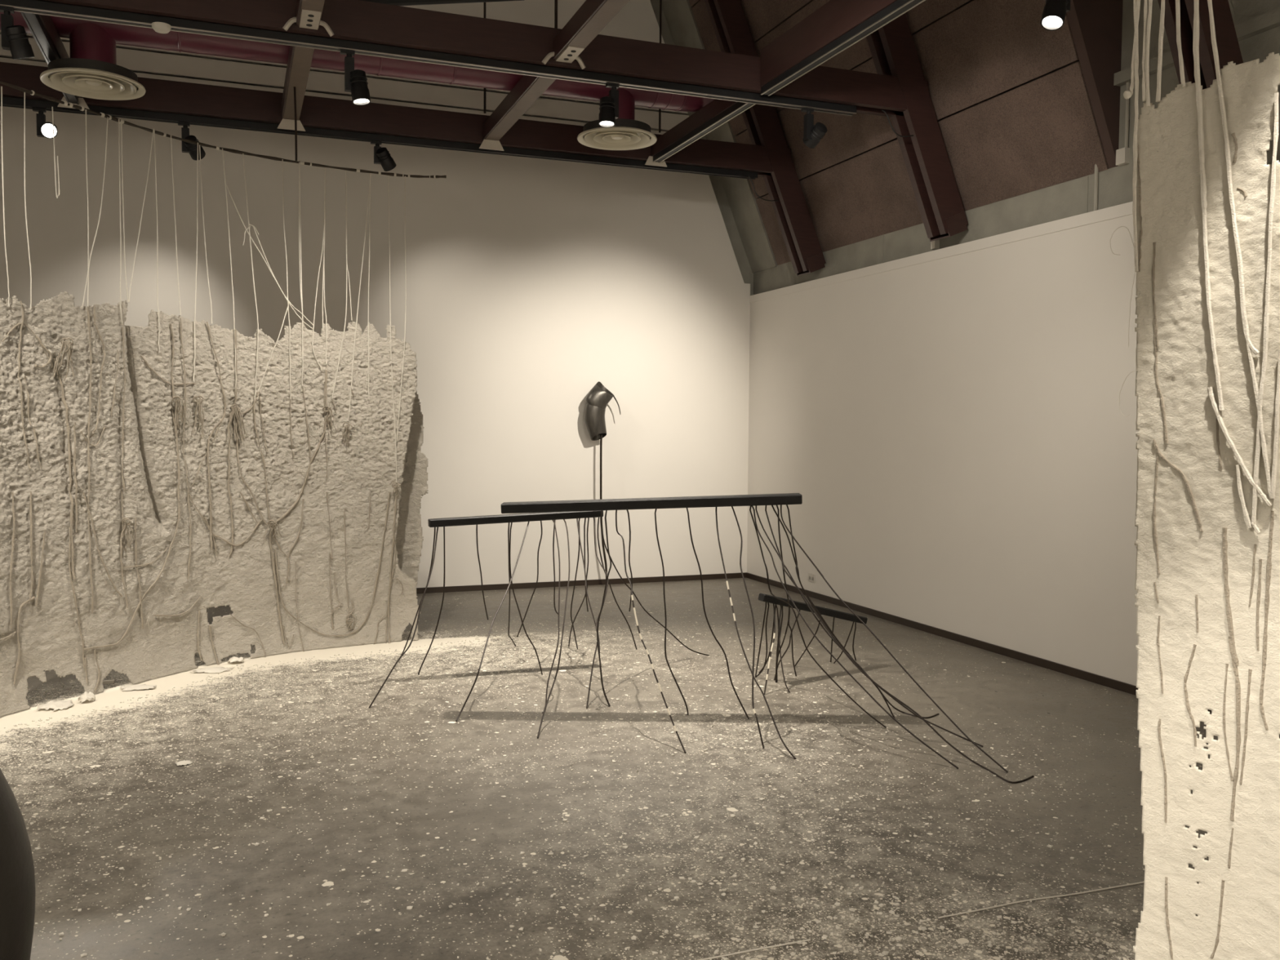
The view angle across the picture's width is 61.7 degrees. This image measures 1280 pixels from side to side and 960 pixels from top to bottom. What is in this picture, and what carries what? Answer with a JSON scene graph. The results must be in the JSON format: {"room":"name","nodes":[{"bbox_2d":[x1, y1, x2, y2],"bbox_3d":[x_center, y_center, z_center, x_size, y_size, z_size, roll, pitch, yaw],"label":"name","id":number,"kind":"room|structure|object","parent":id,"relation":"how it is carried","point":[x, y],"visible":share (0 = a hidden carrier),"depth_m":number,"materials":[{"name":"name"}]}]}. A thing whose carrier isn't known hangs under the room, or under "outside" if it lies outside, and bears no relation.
{"room":"museum","nodes":[
{"label":"museum","id":0,"kind":"room"},
{"bbox_2d":[0,0,750,587],"bbox_3d":[-3.335,-2.240,9.190,9.507,6.600,0.050,-1,3,-21],"label":"wall","id":1,"kind":"structure","parent":0,"point":[532,283],"depth_m":9.91,"materials":[{"name":"white paint"}]},
{"bbox_2d":[416,572,746,593],"bbox_3d":[-3.352,1.032,9.323,9.493,0.052,0.014,-1,3,-21],"label":"baseboard","id":2,"kind":"structure","parent":1,"relation":"attached to","point":[729,575],"depth_m":10.34,"materials":[{"name":"black wood"}]},
{"bbox_2d":[0,0,753,295],"bbox_3d":[-3.201,-2.250,9.401,9.907,6.600,0.150,-1,3,-21],"label":"wall","id":3,"kind":"structure","parent":0,"point":[747,274],"depth_m":10.79,"materials":[{"name":"concrete"}]},
{"bbox_2d":[662,0,777,272],"bbox_3d":[0.619,-3.837,10.409,1.456,3.480,0.510,-1,3,-21],"label":"trim","id":4,"kind":"structure","parent":3,"relation":"attached to","point":[678,14],"depth_m":10.49,"materials":[{"name":"concrete"}]},
{"bbox_2d":[0,577,1217,959],"bbox_3d":[-1.013,1.378,3.303,10.007,0.001,13.550,-1,3,-21],"label":"floor","id":5,"kind":"structure","parent":0,"point":[1086,733],"depth_m":4.49,"materials":[{"name":"concrete"}]},
{"bbox_2d":[0,768,35,959],"bbox_3d":[-1.380,0.741,1.998,0.438,1.400,0.438,-1,3,-21],"label":"sculpture","id":6,"kind":"object","parent":5,"relation":"on","point":[17,876],"visible":1,"depth_m":2.01,"materials":[{"name":"black"}]},
{"bbox_2d":[36,699,74,711],"bbox_3d":[-3.175,1.220,5.827,0.176,0.027,0.198,0,3,1],"label":"paper scrap","id":7,"kind":"object","parent":5,"relation":"on","point":[60,704],"visible":1,"depth_m":5.80,"materials":[{"name":"white paper"}]},
{"bbox_2d":[77,691,95,702],"bbox_3d":[-3.067,1.198,5.942,0.085,0.058,0.094,-1,3,-21],"label":"paper scrap","id":8,"kind":"object","parent":5,"relation":"on","point":[85,695],"visible":1,"depth_m":5.92,"materials":[{"name":"white paper"}]},
{"bbox_2d":[102,680,114,684],"bbox_3d":[-3.157,1.200,6.366,0.060,0.018,0.024,-1,3,-21],"label":"chip","id":9,"kind":"object","parent":5,"relation":"on","point":[105,682],"visible":0.93,"depth_m":6.36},
{"bbox_2d":[120,684,156,691],"bbox_3d":[-2.925,1.206,6.249,0.200,0.016,0.140,-1,3,-21],"label":"paper scrap","id":10,"kind":"object","parent":5,"relation":"on","point":[141,686],"visible":1,"depth_m":6.23,"materials":[{"name":"white paper"}]},
{"bbox_2d":[175,760,192,765],"bbox_3d":[-2.075,1.287,4.876,0.077,0.005,0.073,-1,3,-21],"label":"paper scrap","id":11,"kind":"object","parent":5,"relation":"on","point":[184,762],"visible":1,"depth_m":4.87,"materials":[{"name":"white paper"}]},
{"bbox_2d":[190,666,231,673],"bbox_3d":[-2.680,1.185,6.686,0.238,0.018,0.150,-1,3,-21],"label":"paper scrap","id":12,"kind":"object","parent":5,"relation":"on","point":[214,669],"visible":1,"depth_m":6.67,"materials":[{"name":"white paper"}]},
{"bbox_2d":[227,656,244,662],"bbox_3d":[-2.612,1.161,6.926,0.105,0.042,0.105,-1,3,-21],"label":"paper scrap","id":13,"kind":"object","parent":5,"relation":"on","point":[233,659],"visible":1,"depth_m":6.91,"materials":[{"name":"white paper"}]},
{"bbox_2d":[368,510,636,738],"bbox_3d":[-0.879,0.715,6.417,1.530,1.014,2.202,1,3,5],"label":"sculpture","id":14,"kind":"object","parent":5,"relation":"on","point":[529,517],"visible":0.95,"depth_m":6.65,"materials":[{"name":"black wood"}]},
{"bbox_2d":[0,615,1194,959],"bbox_3d":[-0.876,1.296,4.875,5.400,0.006,6.408,-1,3,-21],"label":"flakes","id":15,"kind":"object","parent":5,"relation":"on","point":[837,904],"visible":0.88,"depth_m":4.59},
{"bbox_2d":[584,381,620,581],"bbox_3d":[-0.359,0.044,10.268,0.365,1.971,0.145,-1,3,-21],"label":"sculpture","id":16,"kind":"object","parent":5,"relation":"on","point":[598,397],"visible":1,"depth_m":10.17,"materials":[{"name":"black metal"}]},
{"bbox_2d":[697,938,810,959],"bbox_3d":[0.340,1.391,3.171,0.372,0.005,0.007,-1,3,-21],"label":"cord","id":17,"kind":"object","parent":5,"relation":"on","point":[808,940],"visible":1,"depth_m":3.17,"materials":[{"name":"white fabric"}]},
{"bbox_2d":[501,493,1033,783],"bbox_3d":[0.719,0.684,5.646,1.709,1.174,2.745,-2,4,-42],"label":"sculpture","id":18,"kind":"object","parent":5,"relation":"on","point":[751,500],"visible":1,"depth_m":6.00,"materials":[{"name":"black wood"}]},
{"bbox_2d":[755,592,867,694],"bbox_3d":[1.002,0.951,6.710,0.408,0.536,1.169,3,4,40],"label":"sculpture","id":19,"kind":"object","parent":5,"relation":"on","point":[767,598],"visible":0.94,"depth_m":6.61,"materials":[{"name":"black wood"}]},
{"bbox_2d":[937,881,1144,918],"bbox_3d":[1.335,1.379,3.532,0.834,0.005,0.017,-1,3,-20],"label":"cord","id":20,"kind":"object","parent":5,"relation":"on","point":[1042,898],"visible":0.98,"depth_m":3.52,"materials":[{"name":"white fabric"}]},
{"bbox_2d":[1110,0,1279,959],"bbox_3d":[1.341,0.192,1.716,0.100,2.553,1.394,-1,3,-26],"label":"artwork","id":21,"kind":"object","parent":5,"relation":"on","point":[1206,210],"visible":1,"depth_m":2.14,"materials":[{"name":"white fabric"}]},
{"bbox_2d":[577,118,657,150],"bbox_3d":[-0.170,-2.569,7.935,0.592,0.104,0.592,-1,3,-21],"label":"air diffuser","id":22,"kind":"object","parent":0,"point":[626,134],"visible":0.96,"depth_m":7.91,"materials":[{"name":"beige metal"}]},
{"bbox_2d":[688,0,1109,265],"bbox_3d":[1.471,-3.724,8.173,1.441,3.480,4.240,-1,3,-21],"label":"ceiling","id":23,"kind":"structure","parent":0,"point":[1042,132],"depth_m":7.43,"materials":[{"name":"brown wood"}]},
{"bbox_2d":[704,0,826,275],"bbox_3d":[0.879,-3.677,9.344,1.637,3.669,0.240,-1,3,-21],"label":"rafter","id":24,"kind":"object","parent":23,"relation":"attached to","point":[727,17],"visible":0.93,"depth_m":9.43,"materials":[{"name":"wood"}]},
{"bbox_2d":[866,13,968,241],"bbox_3d":[1.586,-3.578,7.475,1.637,3.669,0.240,-1,3,-21],"label":"rafter","id":25,"kind":"object","parent":23,"relation":"attached to","point":[892,48],"visible":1,"depth_m":7.62,"materials":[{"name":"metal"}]},
{"bbox_2d":[737,0,1079,199],"bbox_3d":[1.453,-3.732,8.447,1.506,3.480,4.775,-1,3,-21],"label":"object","id":26,"kind":"structure","parent":0,"point":[973,0],"depth_m":7.44,"materials":[{"name":"grey metal"}]},
{"bbox_2d":[746,0,1279,685],"bbox_3d":[3.584,-1.972,4.811,0.349,6.600,13.050,-1,3,-21],"label":"wall","id":27,"kind":"structure","parent":0,"point":[950,428],"depth_m":7.56,"materials":[{"name":"white paint"}]},
{"bbox_2d":[808,573,815,582],"bbox_3d":[1.563,0.890,9.757,0.016,0.072,0.116,-1,3,-21],"label":"power outlet","id":28,"kind":"object","parent":27,"relation":"attached to","point":[811,577],"visible":1,"depth_m":9.75,"materials":[{"name":"grey plastic"}]},
{"bbox_2d":[746,572,1279,738],"bbox_3d":[3.398,1.300,4.914,0.014,0.052,13.050,-1,3,-21],"label":"baseboard","id":29,"kind":"structure","parent":27,"relation":"attached to","point":[1095,678],"depth_m":7.61,"materials":[{"name":"black wood"}]},
{"bbox_2d":[1115,82,1129,165],"bbox_3d":[2.880,-2.120,6.380,0.037,0.473,0.070,-1,3,-21],"label":"switch box","id":30,"kind":"object","parent":27,"relation":"attached to","point":[1122,155],"visible":1,"depth_m":6.36,"materials":[{"name":"grey plastic"}]},
{"bbox_2d":[753,119,1279,294],"bbox_3d":[3.566,-0.242,4.949,0.200,3.130,13.150,-1,3,-21],"label":"wall","id":31,"kind":"structure","parent":0,"point":[1075,197],"depth_m":7.52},
{"bbox_2d":[930,239,939,249],"bbox_3d":[2.232,-1.807,8.100,0.042,0.120,0.050,-1,3,-21],"label":"junction box","id":32,"kind":"object","parent":31,"relation":"attached to","point":[935,245],"visible":0.57,"depth_m":8.08,"materials":[{"name":"grey plastic"}]},
{"bbox_2d":[1093,164,1098,211],"bbox_3d":[2.796,-1.980,6.583,0.055,0.665,0.090,-1,3,-21],"label":"conduit","id":33,"kind":"object","parent":31,"relation":"attached to","point":[1096,171],"visible":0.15,"depth_m":6.59,"materials":[{"name":"beige metal"}]},
{"bbox_2d":[1157,0,1243,89],"bbox_3d":[2.427,-3.459,5.252,1.637,3.669,0.240,-1,3,-21],"label":"rafter","id":34,"kind":"object","parent":31,"relation":"attached to","point":[1227,42],"visible":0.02,"depth_m":5.42,"materials":[{"name":"wood"}]},
{"bbox_2d":[1040,0,1070,30],"bbox_3d":[1.993,-2.327,5.124,0.106,0.344,0.194,3,4,41],"label":"track spotlight","id":35,"kind":"object","parent":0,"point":[1054,13],"visible":1,"depth_m":5.08,"materials":[{"name":"black paint"}]},
{"bbox_2d":[1066,0,1123,168],"bbox_3d":[2.362,-3.618,6.199,1.716,3.470,0.070,-1,3,-21],"label":"rafter","id":36,"kind":"structure","parent":0,"point":[1095,25],"depth_m":6.38,"materials":[{"name":"brown wood"}]},
{"bbox_3d":[-0.846,-5.268,3.066,9.907,0.100,13.250,-1,3,-21],"label":"ceiling","id":37,"kind":"structure","parent":0,"visible":0},
{"bbox_2d":[484,2,485,113],"bbox_3d":[-1.207,-4.180,8.335,0.018,2.610,0.018,-1,3,-21],"label":"rod","id":38,"kind":"object","parent":37,"relation":"hanging from","point":[484,2],"visible":0.31,"depth_m":8.38,"materials":[{"name":"black metal"}]},
{"bbox_2d":[554,0,557,28],"bbox_3d":[-0.575,-4.242,7.372,0.022,2.380,0.022,-1,3,-21],"label":"rod","id":39,"kind":"object","parent":37,"relation":"hanging from","point":[555,1],"visible":0.64,"depth_m":7.42,"materials":[{"name":"black metal"}]},
{"bbox_2d":[658,0,662,133],"bbox_3d":[0.173,-4.197,8.856,0.018,2.610,0.018,-1,3,-21],"label":"rod","id":40,"kind":"object","parent":37,"relation":"hanging from","point":[660,1],"visible":0.51,"depth_m":8.87,"materials":[{"name":"black metal"}]},
{"bbox_3d":[-5.549,-1.863,1.468,0.100,6.600,13.250,-1,3,-21],"label":"wall","id":41,"kind":"structure","parent":0,"visible":0},
{"bbox_2d":[0,11,715,119],"bbox_3d":[-3.166,-2.827,6.788,8.140,0.519,0.338,-1,3,-21],"label":"air duct","id":42,"kind":"object","parent":41,"relation":"attached to","point":[88,39],"visible":0.27,"depth_m":7.11,"materials":[{"name":"metal"}]},
{"bbox_2d":[40,57,146,100],"bbox_3d":[-3.420,-2.518,6.708,0.592,0.104,0.592,-1,3,-21],"label":"air diffuser","id":43,"kind":"object","parent":42,"relation":"attached to","point":[83,77],"visible":1,"depth_m":6.66,"materials":[{"name":"beige metal"}]},
{"bbox_2d":[0,62,791,176],"bbox_3d":[-3.015,-2.764,7.919,9.220,0.215,0.200,-1,3,-21],"label":"tie beam","id":44,"kind":"structure","parent":41,"relation":"attached to","point":[166,96],"depth_m":8.18,"materials":[{"name":"brown wood"}]},
{"bbox_2d":[0,96,757,179],"bbox_3d":[-3.151,-2.630,7.874,8.930,0.049,0.066,-1,3,-21],"label":"track","id":45,"kind":"object","parent":44,"relation":"attached to","point":[6,101],"visible":1,"depth_m":8.25,"materials":[{"name":"black metal"}]},
{"bbox_2d":[32,107,57,138],"bbox_3d":[-4.146,-2.481,7.468,0.153,0.222,0.177,-1,3,-28],"label":"track spotlight","id":46,"kind":"object","parent":45,"relation":"hanging from","point":[44,129],"visible":0.94,"depth_m":7.46,"materials":[{"name":"black paint"}]},
{"bbox_2d":[177,121,205,160],"bbox_3d":[-3.268,-2.476,7.839,0.160,0.257,0.179,2,3,28],"label":"track spotlight","id":47,"kind":"object","parent":45,"relation":"hanging from","point":[191,148],"visible":0.73,"depth_m":7.80,"materials":[{"name":"black paint"}]},
{"bbox_2d":[370,140,395,171],"bbox_3d":[-1.982,-2.509,8.310,0.193,0.221,0.132,-2,4,-42],"label":"track spotlight","id":48,"kind":"object","parent":45,"relation":"hanging from","point":[382,156],"visible":1,"depth_m":8.28,"materials":[{"name":"black paint"}]},
{"bbox_2d":[748,175,778,201],"bbox_3d":[1.080,-2.546,9.373,0.296,0.204,0.010,-1,3,-21],"label":"cable","id":49,"kind":"object","parent":44,"relation":"hanging from","point":[748,175],"visible":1,"depth_m":9.35,"materials":[{"name":"black plastic"}]},
{"bbox_2d":[35,0,928,116],"bbox_3d":[-2.308,-2.664,6.051,9.220,0.215,0.200,-1,3,-21],"label":"tie beam","id":50,"kind":"structure","parent":41,"relation":"attached to","point":[353,20],"depth_m":6.52,"materials":[{"name":"brown wood"}]},
{"bbox_2d":[38,13,88,109],"bbox_3d":[-3.499,-2.680,6.289,0.200,0.315,2.490,-1,3,-21],"label":"strut","id":51,"kind":"object","parent":50,"relation":"attached to","point":[46,20],"visible":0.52,"depth_m":6.49,"materials":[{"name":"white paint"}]},
{"bbox_2d":[20,12,79,104],"bbox_3d":[-3.622,-2.590,6.617,0.066,0.049,1.780,-1,3,-21],"label":"track","id":52,"kind":"object","parent":51,"relation":"attached to","point":[33,21],"visible":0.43,"depth_m":6.21,"materials":[{"name":"grey metal"}]},
{"bbox_2d":[277,0,333,131],"bbox_3d":[-1.552,-2.551,5.213,0.282,0.192,5.890,-1,3,-21],"label":"strut","id":53,"kind":"object","parent":50,"relation":"attached to","point":[308,12],"visible":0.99,"depth_m":6.76,"materials":[{"name":"metal"}]},
{"bbox_2d":[293,86,297,160],"bbox_3d":[-2.307,-2.386,7.178,0.016,0.492,0.034,-2,4,-35],"label":"wire","id":54,"kind":"object","parent":53,"relation":"hanging from","point":[295,93],"visible":1,"depth_m":7.17,"materials":[{"name":"black metal"}]},
{"bbox_2d":[0,80,446,178],"bbox_3d":[-2.694,-2.092,6.349,0.603,0.025,3.580,3,4,38],"label":"rod","id":55,"kind":"object","parent":54,"relation":"hanging from","point":[21,89],"visible":1,"depth_m":6.75,"materials":[{"name":"black metal"}]},
{"bbox_2d":[0,86,428,717],"bbox_3d":[-2.605,-0.432,6.679,0.446,3.366,3.095,3,4,39],"label":"artwork","id":56,"kind":"object","parent":55,"relation":"hanging from","point":[155,476],"visible":1,"depth_m":6.75,"materials":[{"name":"white fabric"}]},
{"bbox_2d":[0,0,856,115],"bbox_3d":[-2.561,-2.529,5.962,8.680,0.049,0.066,-1,3,-21],"label":"track","id":57,"kind":"object","parent":50,"relation":"attached to","point":[33,6],"visible":1,"depth_m":6.38,"materials":[{"name":"black metal"}]},
{"bbox_2d":[0,6,35,59],"bbox_3d":[-3.303,-2.361,5.672,0.174,0.268,0.125,-2,4,-40],"label":"track spotlight","id":58,"kind":"object","parent":57,"relation":"hanging from","point":[15,38],"visible":1,"depth_m":5.65,"materials":[{"name":"black paint"}]},
{"bbox_2d":[151,22,171,33],"bbox_3d":[-2.636,-2.485,5.904,0.100,0.041,0.100,-1,3,-21],"label":"ceiling sensor","id":59,"kind":"object","parent":57,"relation":"attached to","point":[158,27],"visible":1,"depth_m":5.87,"materials":[{"name":"grey plastic"}]},
{"bbox_2d":[340,48,370,105],"bbox_3d":[-1.666,-2.364,6.283,0.168,0.302,0.117,-1,3,-21],"label":"track spotlight","id":60,"kind":"object","parent":57,"relation":"hanging from","point":[356,83],"visible":1,"depth_m":6.27,"materials":[{"name":"black paint"}]},
{"bbox_2d":[598,82,619,127],"bbox_3d":[-0.197,-2.398,6.837,0.141,0.271,0.119,-1,3,-21],"label":"track spotlight","id":61,"kind":"object","parent":57,"relation":"hanging from","point":[609,105],"visible":1,"depth_m":6.82,"materials":[{"name":"black paint"}]},
{"bbox_2d":[800,107,826,148],"bbox_3d":[1.189,-2.424,7.380,0.157,0.255,0.180,-1,3,-21],"label":"track spotlight","id":62,"kind":"object","parent":57,"relation":"hanging from","point":[813,134],"visible":1,"depth_m":7.36,"materials":[{"name":"black paint"}]},
{"bbox_2d":[360,0,524,5],"bbox_3d":[-1.500,-2.901,6.488,1.646,0.361,0.059,-1,3,-21],"label":"pole","id":63,"kind":"object","parent":50,"relation":"attached to","point":[397,2],"visible":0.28,"depth_m":6.54,"materials":[{"name":"black metal"}]},
{"bbox_2d":[479,0,630,151],"bbox_3d":[-0.140,-2.569,5.747,0.282,0.192,5.890,-1,3,-21],"label":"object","id":64,"kind":"structure","parent":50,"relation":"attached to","point":[593,16],"depth_m":6.58,"materials":[{"name":"metal"}]},
{"bbox_2d":[644,0,897,167],"bbox_3d":[1.171,-2.647,6.238,0.200,0.315,5.890,-1,3,-21],"label":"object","id":65,"kind":"structure","parent":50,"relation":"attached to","point":[834,19],"depth_m":6.62,"materials":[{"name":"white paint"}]},
{"bbox_2d":[652,102,755,163],"bbox_3d":[0.447,-2.640,8.154,0.066,0.049,1.780,-1,3,-21],"label":"track","id":66,"kind":"object","parent":65,"relation":"attached to","point":[737,108],"visible":0.79,"depth_m":8.04,"materials":[{"name":"grey metal"}]},
{"bbox_2d":[760,0,925,96],"bbox_3d":[1.522,-2.489,5.314,0.066,0.049,3.900,-1,3,-21],"label":"track","id":67,"kind":"object","parent":65,"relation":"attached to","point":[899,7],"visible":1,"depth_m":6.20,"materials":[{"name":"black metal"}]},
{"bbox_2d":[881,109,913,137],"bbox_3d":[1.805,-2.495,7.509,0.264,0.174,0.010,-1,3,-21],"label":"cable","id":68,"kind":"object","parent":50,"relation":"hanging from","point":[882,110],"visible":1,"depth_m":7.49,"materials":[{"name":"black plastic"}]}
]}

